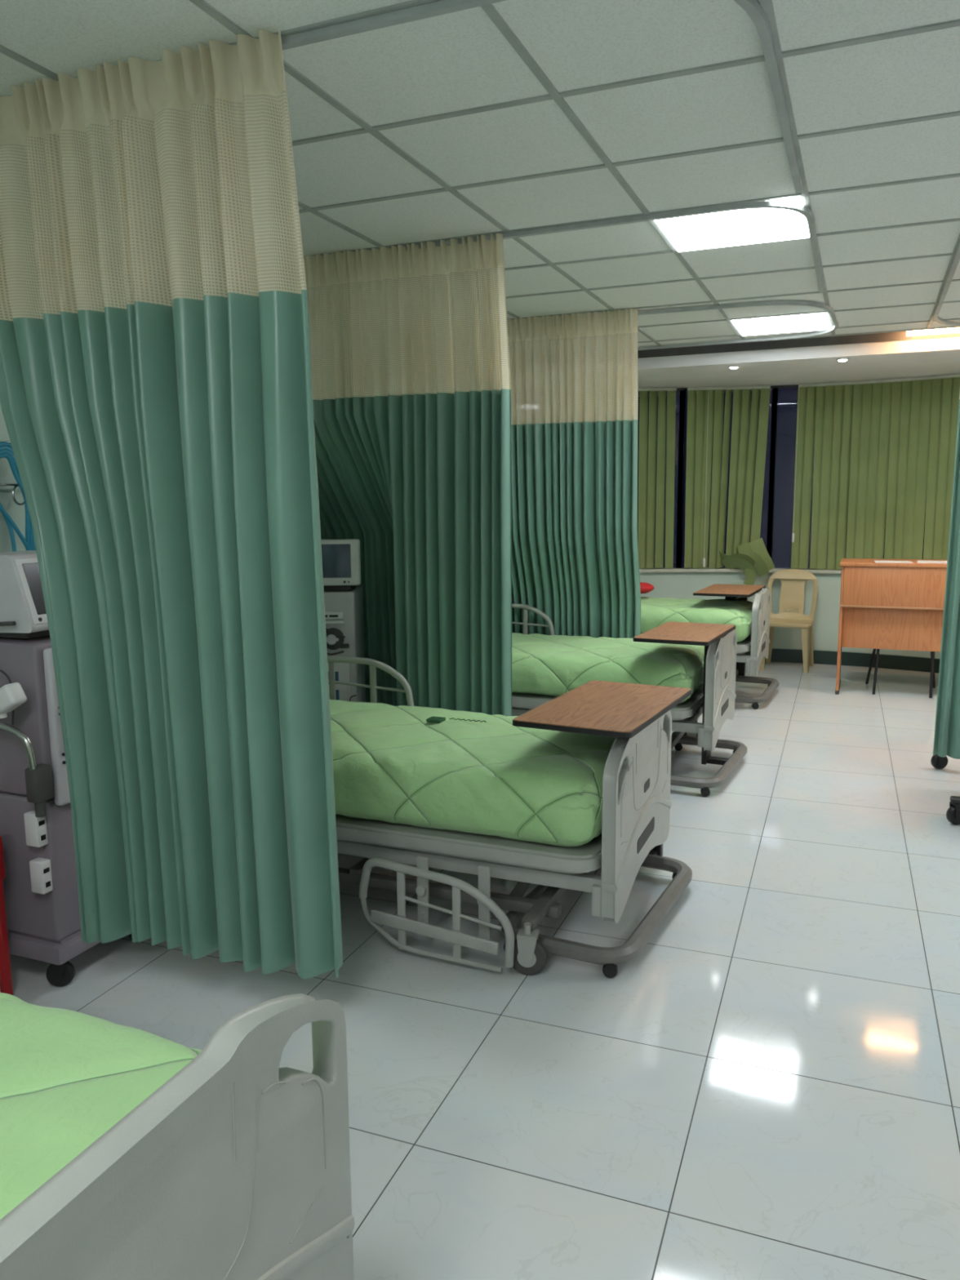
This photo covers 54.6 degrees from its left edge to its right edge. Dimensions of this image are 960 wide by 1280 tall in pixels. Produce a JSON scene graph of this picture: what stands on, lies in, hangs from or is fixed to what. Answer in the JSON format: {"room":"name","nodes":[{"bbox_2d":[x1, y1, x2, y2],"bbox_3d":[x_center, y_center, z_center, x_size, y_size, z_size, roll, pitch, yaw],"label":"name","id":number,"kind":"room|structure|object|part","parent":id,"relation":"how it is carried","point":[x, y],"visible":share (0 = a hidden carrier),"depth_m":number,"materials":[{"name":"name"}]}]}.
{"room":"hospital room","nodes":[
{"label":"hospital room","id":0,"kind":"room"},
{"bbox_2d":[0,404,26,552],"bbox_3d":[-1.502,-0.537,4.263,0.150,2.846,12.000,3,9,22],"label":"wall","id":1,"kind":"structure","parent":0,"point":[17,513],"depth_m":3.45,"materials":[{"name":"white paint"}]},
{"bbox_2d":[0,440,24,505],"bbox_3d":[-1.764,-0.599,3.334,0.067,0.232,0.521,3,9,22],"label":"hook rail","id":2,"kind":"object","parent":1,"relation":"attached to","point":[15,485],"visible":0.47,"depth_m":3.41,"materials":[{"name":"metal"}]},
{"bbox_3d":[-1.764,-0.629,3.330,0.067,0.153,0.521,3,9,22],"label":"rail","id":3,"kind":"part","parent":2,"relation":"part of","materials":[{"name":"metal"}]},
{"bbox_2d":[0,441,35,551],"bbox_3d":[-1.712,-0.314,3.326,0.061,0.784,0.364,3,9,24],"label":"hose","id":4,"kind":"object","parent":2,"relation":"hanging from","point":[6,448],"visible":0.38,"depth_m":3.37,"materials":[{"name":"blue plastic"}]},
{"bbox_2d":[0,0,959,346],"bbox_3d":[0.930,-1.470,2.023,5.950,0.030,9.615,3,9,22],"label":"ceiling grid","id":5,"kind":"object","parent":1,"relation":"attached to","point":[766,6],"depth_m":3.03,"materials":[{"name":"grey metal"}]},
{"bbox_2d":[637,331,959,358],"bbox_3d":[2.851,-2.226,6.629,5.950,0.191,0.012,3,9,22],"label":"trim","id":6,"kind":"structure","parent":1,"relation":"attached to","point":[899,335],"depth_m":6.87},
{"bbox_2d":[0,662,959,1279],"bbox_3d":[1.350,1.069,3.373,6.350,0.120,12.100,3,9,22],"label":"floor","id":7,"kind":"structure","parent":0,"point":[769,1089],"depth_m":2.66,"materials":[{"name":"tile"}]},
{"bbox_2d":[0,835,13,995],"bbox_3d":[-1.637,0.855,2.758,0.308,0.535,0.308,3,9,22],"label":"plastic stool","id":8,"kind":"object","parent":7,"relation":"on","point":[6,980],"visible":0.9,"depth_m":2.83,"materials":[{"name":"red plastic"}]},
{"bbox_2d":[0,621,132,986],"bbox_3d":[-1.479,0.487,3.058,0.690,1.171,0.550,3,9,22],"label":"machine","id":9,"kind":"object","parent":7,"relation":"on","point":[41,891],"visible":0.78,"depth_m":2.84,"materials":[{"name":"grey plastic"}]},
{"bbox_3d":[-1.452,0.333,2.807,0.339,0.271,0.071,3,9,25],"label":"chrome arm","id":10,"kind":"part","parent":9,"relation":"part of","materials":[{"name":"metal"}]},
{"bbox_2d":[0,550,49,639],"bbox_3d":[-1.431,-0.149,2.931,0.404,0.257,0.330,3,9,22],"label":"monitor","id":11,"kind":"object","parent":9,"relation":"on","point":[21,594],"visible":0.5,"depth_m":2.74,"materials":[{"name":"white plastic"}]},
{"bbox_2d":[38,819,44,826],"bbox_3d":[-1.321,0.550,2.799,0.004,0.013,0.020,3,9,22],"label":"socket","id":12,"kind":"object","parent":9,"relation":"attached to","point":[41,822],"depth_m":2.80,"materials":[{"name":"black plastic"}]},
{"bbox_2d":[43,866,49,873],"bbox_3d":[-1.317,0.699,2.820,0.004,0.013,0.020,3,9,22],"label":"socket","id":13,"kind":"object","parent":9,"relation":"attached to","point":[46,869],"depth_m":2.82,"materials":[{"name":"black plastic"}]},
{"bbox_3d":[-1.212,0.240,2.959,0.035,0.485,0.380,3,9,22],"label":"control panel","id":14,"kind":"part","parent":9,"relation":"part of","materials":[{"name":"white plastic"}]},
{"bbox_2d":[0,993,355,1279],"bbox_3d":[-1.343,0.865,1.414,2.114,0.902,1.142,3,9,22],"label":"hospital bed","id":15,"kind":"object","parent":7,"relation":"on","point":[237,1166],"visible":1,"depth_m":1.14,"materials":[{"name":"beige plastic"}]},
{"bbox_2d":[0,992,202,1219],"bbox_3d":[-1.293,0.730,1.367,1.896,0.224,0.934,3,9,22],"label":"quilt","id":16,"kind":"object","parent":15,"relation":"on","point":[68,1077],"visible":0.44,"depth_m":1.33,"materials":[{"name":"green fabric"}]},
{"bbox_2d":[324,584,365,702],"bbox_3d":[-0.812,0.281,4.711,0.460,1.085,0.464,-1,8,-1],"label":"machine","id":17,"kind":"object","parent":7,"relation":"on","point":[344,610],"visible":0.29,"depth_m":4.49,"materials":[{"name":"grey plastic"}]},
{"bbox_3d":[-0.827,-0.106,4.449,0.350,0.057,0.028,-1,8,-1],"label":"drawer","id":18,"kind":"part","parent":17,"relation":"part of","materials":[{"name":"white plastic"}]},
{"bbox_3d":[-0.797,0.220,4.507,0.325,0.265,0.010,-1,8,-1],"label":"panel","id":19,"kind":"part","parent":17,"relation":"part of","materials":[{"name":"white plastic"}]},
{"bbox_2d":[320,538,360,591],"bbox_3d":[-0.768,-0.376,4.578,0.385,0.248,0.314,-1,8,-1],"label":"monitor","id":20,"kind":"object","parent":17,"relation":"on","point":[341,559],"visible":0.54,"depth_m":4.43,"materials":[{"name":"white plastic"}]},
{"bbox_2d":[327,656,671,975],"bbox_3d":[-0.382,0.567,3.682,2.114,0.812,1.142,3,9,22],"label":"hospital bed","id":21,"kind":"object","parent":7,"relation":"on","point":[637,803],"visible":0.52,"depth_m":3.07,"materials":[{"name":"beige plastic"}]},
{"bbox_3d":[-0.592,0.202,4.253,0.643,0.252,0.028,3,9,22],"label":"rail","id":22,"kind":"part","parent":21,"relation":"part of","materials":[{"name":"grey metal"}]},
{"bbox_3d":[-0.153,0.951,3.033,0.461,0.077,0.016,3,9,22],"label":"rail plate","id":23,"kind":"part","parent":21,"relation":"part of","materials":[{"name":"white plastic"}]},
{"bbox_3d":[-0.150,0.894,3.036,0.556,0.320,0.028,3,9,22],"label":"rail","id":24,"kind":"part","parent":21,"relation":"part of","materials":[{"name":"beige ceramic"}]},
{"bbox_3d":[-0.401,0.819,3.747,1.710,0.060,1.000,3,9,22],"label":"frame","id":25,"kind":"part","parent":21,"relation":"part of","materials":[{"name":"grey metal"}]},
{"bbox_3d":[-0.376,0.699,3.719,2.006,0.140,0.896,3,9,22],"label":"bed frame","id":26,"kind":"part","parent":21,"relation":"part of","materials":[{"name":"grey metal"}]},
{"bbox_2d":[329,699,616,846],"bbox_3d":[-0.343,0.448,3.625,1.890,0.260,0.935,3,9,22],"label":"quilt","id":27,"kind":"object","parent":21,"relation":"on","point":[480,773],"visible":0.48,"depth_m":3.14,"materials":[{"name":"green fabric"}]},
{"bbox_3d":[0.260,0.801,3.469,0.130,0.180,0.680,3,9,22],"label":"lifting arm","id":28,"kind":"part","parent":21,"relation":"part of","materials":[{"name":"grey metal"}]},
{"bbox_3d":[0.571,0.559,3.303,0.044,0.582,0.892,3,9,22],"label":"footboard","id":29,"kind":"part","parent":21,"relation":"part of","materials":[{"name":"beige plastic"}]},
{"bbox_2d":[498,680,692,977],"bbox_3d":[0.463,0.609,3.393,0.494,0.800,0.985,4,9,27],"label":"table","id":30,"kind":"object","parent":7,"relation":"on","point":[597,708],"visible":0.63,"depth_m":3.16,"materials":[{"name":"brown wood"}]},
{"bbox_2d":[511,603,737,759],"bbox_3d":[0.401,0.264,5.585,2.114,0.842,1.142,3,9,22],"label":"hospital bed","id":31,"kind":"object","parent":7,"relation":"on","point":[721,658],"visible":0.25,"depth_m":5.06,"materials":[{"name":"beige plastic"}]},
{"bbox_3d":[0.191,-0.117,6.154,0.643,0.252,0.028,3,9,22],"label":"rail","id":32,"kind":"part","parent":31,"relation":"part of","materials":[{"name":"grey metal"}]},
{"bbox_2d":[511,632,704,703],"bbox_3d":[0.414,0.132,5.537,1.825,0.254,0.931,3,9,22],"label":"quilt","id":33,"kind":"object","parent":31,"relation":"on","point":[555,665],"visible":0.51,"depth_m":5.08,"materials":[{"name":"green fabric"}]},
{"bbox_3d":[0.407,0.381,5.620,2.006,0.140,0.896,3,9,22],"label":"bed frame","id":34,"kind":"part","parent":31,"relation":"part of","materials":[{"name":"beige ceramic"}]},
{"bbox_3d":[0.382,0.530,5.652,1.710,0.060,1.000,3,9,22],"label":"frame","id":35,"kind":"part","parent":31,"relation":"part of","materials":[{"name":"grey metal"}]},
{"bbox_3d":[1.353,0.241,5.205,0.044,0.582,0.892,3,9,22],"label":"footboard","id":36,"kind":"part","parent":31,"relation":"part of","materials":[{"name":"beige plastic"}]},
{"bbox_2d":[633,622,746,796],"bbox_3d":[1.171,0.338,5.141,0.494,0.812,0.930,4,9,26],"label":"table","id":37,"kind":"object","parent":7,"relation":"on","point":[671,633],"visible":0.77,"depth_m":4.99,"materials":[{"name":"brown wood"}]},
{"bbox_2d":[693,583,778,709],"bbox_3d":[1.995,0.022,7.164,0.550,0.832,0.920,3,9,25],"label":"table","id":38,"kind":"object","parent":7,"relation":"on","point":[731,592],"visible":0.58,"depth_m":7.09,"materials":[{"name":"brown wood"}]},
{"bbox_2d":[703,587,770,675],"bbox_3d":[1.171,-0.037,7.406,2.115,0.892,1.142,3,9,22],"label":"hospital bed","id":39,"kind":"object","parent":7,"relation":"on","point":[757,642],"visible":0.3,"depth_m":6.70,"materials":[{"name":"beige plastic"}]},
{"bbox_2d":[640,596,753,642],"bbox_3d":[1.208,-0.193,7.344,1.895,0.254,0.928,3,9,22],"label":"quilt","id":40,"kind":"object","parent":39,"relation":"on","point":[655,612],"visible":0.3,"depth_m":6.82,"materials":[{"name":"green fabric"}]},
{"bbox_2d":[640,582,653,593],"bbox_3d":[1.233,-0.422,7.516,0.340,0.096,0.260,3,9,22],"label":"cushion","id":41,"kind":"object","parent":40,"relation":"on","point":[646,588],"visible":0.27,"depth_m":7.40,"materials":[{"name":"red fabric"}]},
{"bbox_3d":[1.177,0.056,7.437,2.006,0.140,0.896,3,9,22],"label":"bed frame","id":42,"kind":"part","parent":39,"relation":"part of","materials":[{"name":"grey metal"}]},
{"bbox_3d":[2.123,-0.084,7.022,0.044,0.582,0.892,3,9,22],"label":"footboard","id":43,"kind":"part","parent":39,"relation":"part of","materials":[{"name":"beige plastic"}]},
{"bbox_2d":[759,568,817,673],"bbox_3d":[2.778,-0.185,8.359,0.434,0.879,0.443,4,9,26],"label":"plastic chair","id":44,"kind":"object","parent":7,"relation":"on","point":[793,580],"visible":0.9,"depth_m":8.44,"materials":[{"name":"beige plastic"}]},
{"bbox_3d":[2.549,0.052,8.303,0.082,0.430,0.076,4,9,26],"label":"leg","id":45,"kind":"part","parent":44,"relation":"part of","materials":[{"name":"beige plastic"}]},
{"bbox_3d":[2.678,0.012,8.566,0.082,0.430,0.132,4,9,26],"label":"leg","id":46,"kind":"part","parent":44,"relation":"part of","materials":[{"name":"beige plastic"}]},
{"bbox_3d":[2.757,-0.149,8.320,0.426,0.050,0.346,4,9,26],"label":"seat","id":47,"kind":"part","parent":44,"relation":"part of","materials":[{"name":"beige plastic"}]},
{"bbox_3d":[2.843,-0.403,8.465,0.434,0.479,0.138,4,9,26],"label":"backrest","id":48,"kind":"part","parent":44,"relation":"part of","materials":[{"name":"beige plastic"}]},
{"bbox_3d":[2.853,0.071,8.156,0.082,0.430,0.076,4,9,26],"label":"leg","id":49,"kind":"part","parent":44,"relation":"part of","materials":[{"name":"beige plastic"}]},
{"bbox_3d":[2.982,0.031,8.419,0.082,0.430,0.132,4,9,26],"label":"leg","id":50,"kind":"part","parent":44,"relation":"part of","materials":[{"name":"beige plastic"}]},
{"bbox_2d":[835,558,946,694],"bbox_3d":[3.421,-0.091,7.178,1.226,1.028,0.565,3,9,22],"label":"desk","id":51,"kind":"object","parent":7,"relation":"on","point":[895,606],"visible":0.99,"depth_m":7.03,"materials":[{"name":"orange wood"}]},
{"bbox_3d":[3.421,-0.093,7.180,1.202,0.970,0.520,3,9,22],"label":"panel","id":52,"kind":"part","parent":51,"relation":"part of","materials":[{"name":"orange wood"}]},
{"bbox_3d":[3.349,-0.079,7.004,1.158,0.325,0.018,3,9,22],"label":"modesty panel","id":53,"kind":"part","parent":51,"relation":"part of","materials":[{"name":"orange wood"}]},
{"bbox_2d":[873,560,913,563],"bbox_3d":[3.145,-0.596,7.077,0.260,0.004,0.210,2,9,19],"label":"paper","id":54,"kind":"object","parent":51,"relation":"on","point":[890,562],"visible":1,"depth_m":7.02,"materials":[{"name":"white paper"}]},
{"bbox_3d":[3.318,-0.387,6.891,1.158,0.298,0.018,3,9,22],"label":"panel","id":55,"kind":"part","parent":51,"relation":"part of","materials":[{"name":"orange wood"}]},
{"bbox_2d":[917,560,946,563],"bbox_3d":[3.426,-0.585,6.972,0.260,0.008,0.210,4,9,26],"label":"paper","id":56,"kind":"object","parent":51,"relation":"on","point":[918,561],"visible":0.64,"depth_m":6.92,"materials":[{"name":"white paper"}]},
{"bbox_2d":[865,648,935,697],"bbox_3d":[3.332,-0.023,7.304,0.521,0.862,0.471,3,9,22],"label":"office chair","id":57,"kind":"object","parent":7,"relation":"on","point":[932,683],"visible":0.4,"depth_m":7.21,"materials":[{"name":"black plastic"}]},
{"bbox_3d":[3.208,0.147,7.590,0.022,0.444,0.102,-7,11,-37],"label":"leg","id":58,"kind":"part","parent":57,"relation":"part of","materials":[{"name":"black plastic"}]},
{"bbox_3d":[3.078,0.204,7.212,0.054,0.442,0.021,-5,10,-29],"label":"leg","id":59,"kind":"part","parent":57,"relation":"part of","materials":[{"name":"black plastic"}]},
{"bbox_3d":[3.438,0.223,7.065,0.021,0.441,0.047,3,9,22],"label":"leg","id":60,"kind":"part","parent":57,"relation":"part of","materials":[{"name":"black plastic"}]},
{"bbox_3d":[3.615,0.168,7.423,0.085,0.443,0.022,-3,9,-16],"label":"leg","id":61,"kind":"part","parent":57,"relation":"part of","materials":[{"name":"black plastic"}]},
{"bbox_2d":[930,754,959,824],"bbox_3d":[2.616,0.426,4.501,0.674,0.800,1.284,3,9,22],"label":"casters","id":62,"kind":"object","parent":7,"relation":"on","point":[953,814],"visible":0.81,"depth_m":4.32,"materials":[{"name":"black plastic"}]},
{"bbox_3d":[2.640,0.688,4.665,0.590,0.035,1.030,3,9,22],"label":"frame","id":63,"kind":"part","parent":62,"relation":"part of","materials":[{"name":"black plastic"}]},
{"bbox_2d":[0,0,959,347],"bbox_3d":[0.911,-1.467,1.977,6.150,0.020,9.715,3,9,22],"label":"ceiling","id":64,"kind":"structure","parent":0,"point":[460,60],"depth_m":2.88,"materials":[{"name":"tile"}]},
{"bbox_2d":[280,0,803,194],"bbox_3d":[-0.251,-1.512,2.527,3.164,0.018,1.299,-2,9,-10],"label":"track","id":65,"kind":"object","parent":64,"relation":"attached to","point":[753,8],"visible":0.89,"depth_m":2.23,"materials":[{"name":"grey metal"}]},
{"bbox_2d":[0,29,342,978],"bbox_3d":[-0.965,-0.295,2.602,1.220,2.432,0.201,3,9,22],"label":"curtain","id":66,"kind":"object","parent":65,"relation":"hanging from","point":[156,400],"visible":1,"depth_m":2.51,"materials":[{"name":"green fabric"}]},
{"bbox_3d":[-0.985,-1.200,2.487,1.184,0.608,0.132,3,9,22],"label":"net panel","id":67,"kind":"part","parent":66,"relation":"part of","materials":[{"name":"beige fabric"}]},
{"bbox_2d":[404,200,823,292],"bbox_3d":[0.327,-1.850,4.779,2.676,0.018,1.706,3,9,22],"label":"track","id":68,"kind":"object","parent":64,"relation":"attached to","point":[807,213],"visible":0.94,"depth_m":3.78,"materials":[{"name":"grey metal"}]},
{"bbox_2d":[303,233,511,715],"bbox_3d":[-0.443,-0.602,4.625,1.459,2.427,0.605,3,9,22],"label":"curtain","id":69,"kind":"object","parent":68,"relation":"hanging from","point":[410,352],"visible":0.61,"depth_m":4.24,"materials":[{"name":"green fabric"}]},
{"bbox_3d":[-0.545,-1.447,4.269,1.457,0.648,0.093,3,9,22],"label":"net panel","id":70,"kind":"part","parent":69,"relation":"part of","materials":[{"name":"beige fabric"}]},
{"bbox_3d":[-0.437,-0.281,4.671,1.465,1.779,0.607,3,9,22],"label":"green panel","id":71,"kind":"part","parent":69,"relation":"part of","materials":[{"name":"green fabric"}]},
{"bbox_2d":[654,196,809,252],"bbox_3d":[1.065,-1.765,3.893,0.600,0.073,0.600,3,9,22],"label":"ceiling light","id":72,"kind":"object","parent":64,"relation":"attached to","point":[755,225],"visible":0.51,"depth_m":3.90,"materials":[{"name":"white plastic"}]},
{"bbox_2d":[637,301,838,350],"bbox_3d":[0.981,-2.082,6.311,2.706,0.018,1.442,3,9,22],"label":"track","id":73,"kind":"object","parent":64,"relation":"attached to","point":[829,309],"visible":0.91,"depth_m":5.61,"materials":[{"name":"grey metal"}]},
{"bbox_2d":[506,308,640,638],"bbox_3d":[0.263,-0.818,6.051,1.595,2.427,0.246,3,9,22],"label":"curtain","id":74,"kind":"object","parent":73,"relation":"hanging from","point":[574,377],"visible":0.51,"depth_m":5.81,"materials":[{"name":"green fabric"}]},
{"bbox_3d":[0.222,-1.690,5.868,1.574,0.648,0.096,3,9,21],"label":"net panel","id":75,"kind":"part","parent":74,"relation":"part of","materials":[{"name":"beige fabric"}]},
{"bbox_3d":[0.282,-0.497,6.092,1.560,1.779,0.241,3,9,22],"label":"green panel","id":76,"kind":"part","parent":74,"relation":"part of","materials":[{"name":"green fabric"}]},
{"bbox_2d":[731,312,830,336],"bbox_3d":[1.979,-2.097,6.087,0.600,0.073,0.600,3,9,22],"label":"ceiling light","id":77,"kind":"object","parent":64,"relation":"attached to","point":[815,322],"visible":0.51,"depth_m":6.05,"materials":[{"name":"white plastic"}]},
{"bbox_2d":[933,241,959,326],"bbox_3d":[2.647,-1.462,2.019,2.572,0.018,8.112,3,9,22],"label":"track","id":78,"kind":"object","parent":64,"relation":"attached to","point":[956,260],"visible":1,"depth_m":5.06,"materials":[{"name":"grey metal"}]},
{"bbox_2d":[933,392,959,759],"bbox_3d":[2.751,-0.601,4.624,0.774,2.482,0.070,2,9,14],"label":"curtain","id":79,"kind":"object","parent":78,"relation":"hanging from","point":[947,726],"visible":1,"depth_m":4.80,"materials":[{"name":"green fabric"}]},
{"bbox_2d":[676,384,798,391],"bbox_3d":[3.282,-2.166,7.501,6.192,0.020,1.403,4,10,28],"label":"trim","id":80,"kind":"structure","parent":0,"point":[793,385],"depth_m":8.43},
{"bbox_2d":[639,572,940,658],"bbox_3d":[3.298,-0.088,7.803,6.201,0.842,1.492,4,10,28],"label":"wall","id":81,"kind":"structure","parent":0,"point":[680,585],"depth_m":8.64,"materials":[{"name":"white paint"}]},
{"bbox_2d":[675,390,686,568],"bbox_3d":[1.481,-1.488,8.689,0.869,1.638,0.063,-1,8,-3],"label":"window","id":82,"kind":"structure","parent":81,"relation":"in","point":[682,393],"depth_m":8.69,"materials":[{"name":"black glass"}]},
{"bbox_2d":[681,387,778,563],"bbox_3d":[2.291,-1.488,8.647,0.883,1.638,0.059,1,8,8],"label":"window","id":83,"kind":"structure","parent":81,"relation":"in","point":[775,390],"depth_m":8.55,"materials":[{"name":"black glass"}]},
{"bbox_2d":[684,385,774,585],"bbox_3d":[2.308,-1.400,8.525,0.830,1.806,0.238,3,9,22],"label":"vertical blind","id":84,"kind":"object","parent":83,"relation":"attached to","point":[740,553],"visible":1,"depth_m":8.55,"materials":[{"name":"fabric"}]},
{"bbox_3d":[2.258,-2.288,8.443,0.733,0.025,0.043,1,9,9],"label":"head rail","id":85,"kind":"part","parent":84,"relation":"part of","materials":[{"name":"paint"}]},
{"bbox_2d":[639,567,841,573],"bbox_3d":[3.285,-0.517,7.719,6.206,0.030,1.537,4,10,28],"label":"trim","id":86,"kind":"structure","parent":81,"relation":"on","point":[674,569],"depth_m":8.69,"materials":[{"name":"paint"}]},
{"bbox_2d":[746,648,939,673],"bbox_3d":[3.270,0.278,7.780,6.187,0.125,1.357,4,10,28],"label":"baseboard","id":87,"kind":"structure","parent":81,"relation":"attached to","point":[788,655],"depth_m":8.44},
{"bbox_2d":[637,336,959,396],"bbox_3d":[3.223,-2.319,7.527,6.150,0.276,1.940,3,9,22],"label":"ceiling","id":88,"kind":"structure","parent":0,"point":[909,358],"depth_m":7.23,"materials":[{"name":"white paint"}]},
{"bbox_2d":[637,387,676,568],"bbox_3d":[1.189,-1.478,8.574,1.244,1.648,0.066,-1,8,-5],"label":"vertical blind","id":89,"kind":"object","parent":88,"relation":"hanging from","point":[647,430],"visible":0.27,"depth_m":8.60,"materials":[{"name":"fabric"}]},
{"bbox_3d":[1.179,-2.280,8.453,1.236,0.025,0.063,-1,8,-5],"label":"head rail","id":90,"kind":"part","parent":89,"relation":"part of","materials":[{"name":"paint"}]},
{"bbox_2d":[728,364,739,368],"bbox_3d":[1.961,-2.104,7.178,0.090,0.022,0.090,3,9,22],"label":"recessed light","id":91,"kind":"object","parent":88,"relation":"in","point":[734,366],"visible":1,"depth_m":7.15,"materials":[{"name":"white plastic"}]},
{"bbox_2d":[835,357,848,361],"bbox_3d":[2.671,-2.061,6.845,0.090,0.022,0.090,3,9,22],"label":"recessed light","id":92,"kind":"object","parent":88,"relation":"in","point":[841,359],"visible":1,"depth_m":6.82,"materials":[{"name":"white plastic"}]},
{"bbox_2d":[791,373,959,569],"bbox_3d":[3.447,-1.433,8.136,1.329,1.648,0.124,4,9,26],"label":"vertical blind","id":93,"kind":"object","parent":88,"relation":"hanging from","point":[876,440],"visible":0.91,"depth_m":8.15,"materials":[{"name":"fabric"}]},
{"bbox_3d":[3.445,-2.236,8.024,1.327,0.025,0.087,4,10,29],"label":"head rail","id":94,"kind":"part","parent":93,"relation":"part of","materials":[{"name":"metal"}]},
{"bbox_3d":[2.807,-2.245,6.517,5.950,0.160,0.285,3,9,22],"label":"trim","id":95,"kind":"structure","parent":0,"visible":0},
{"bbox_2d":[906,327,959,336],"bbox_3d":[3.659,-2.166,6.166,1.500,0.178,0.060,3,9,22],"label":"lamp","id":96,"kind":"object","parent":95,"relation":"attached to","point":[957,330],"visible":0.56,"depth_m":6.38,"materials":[{"name":"white"}]}
]}

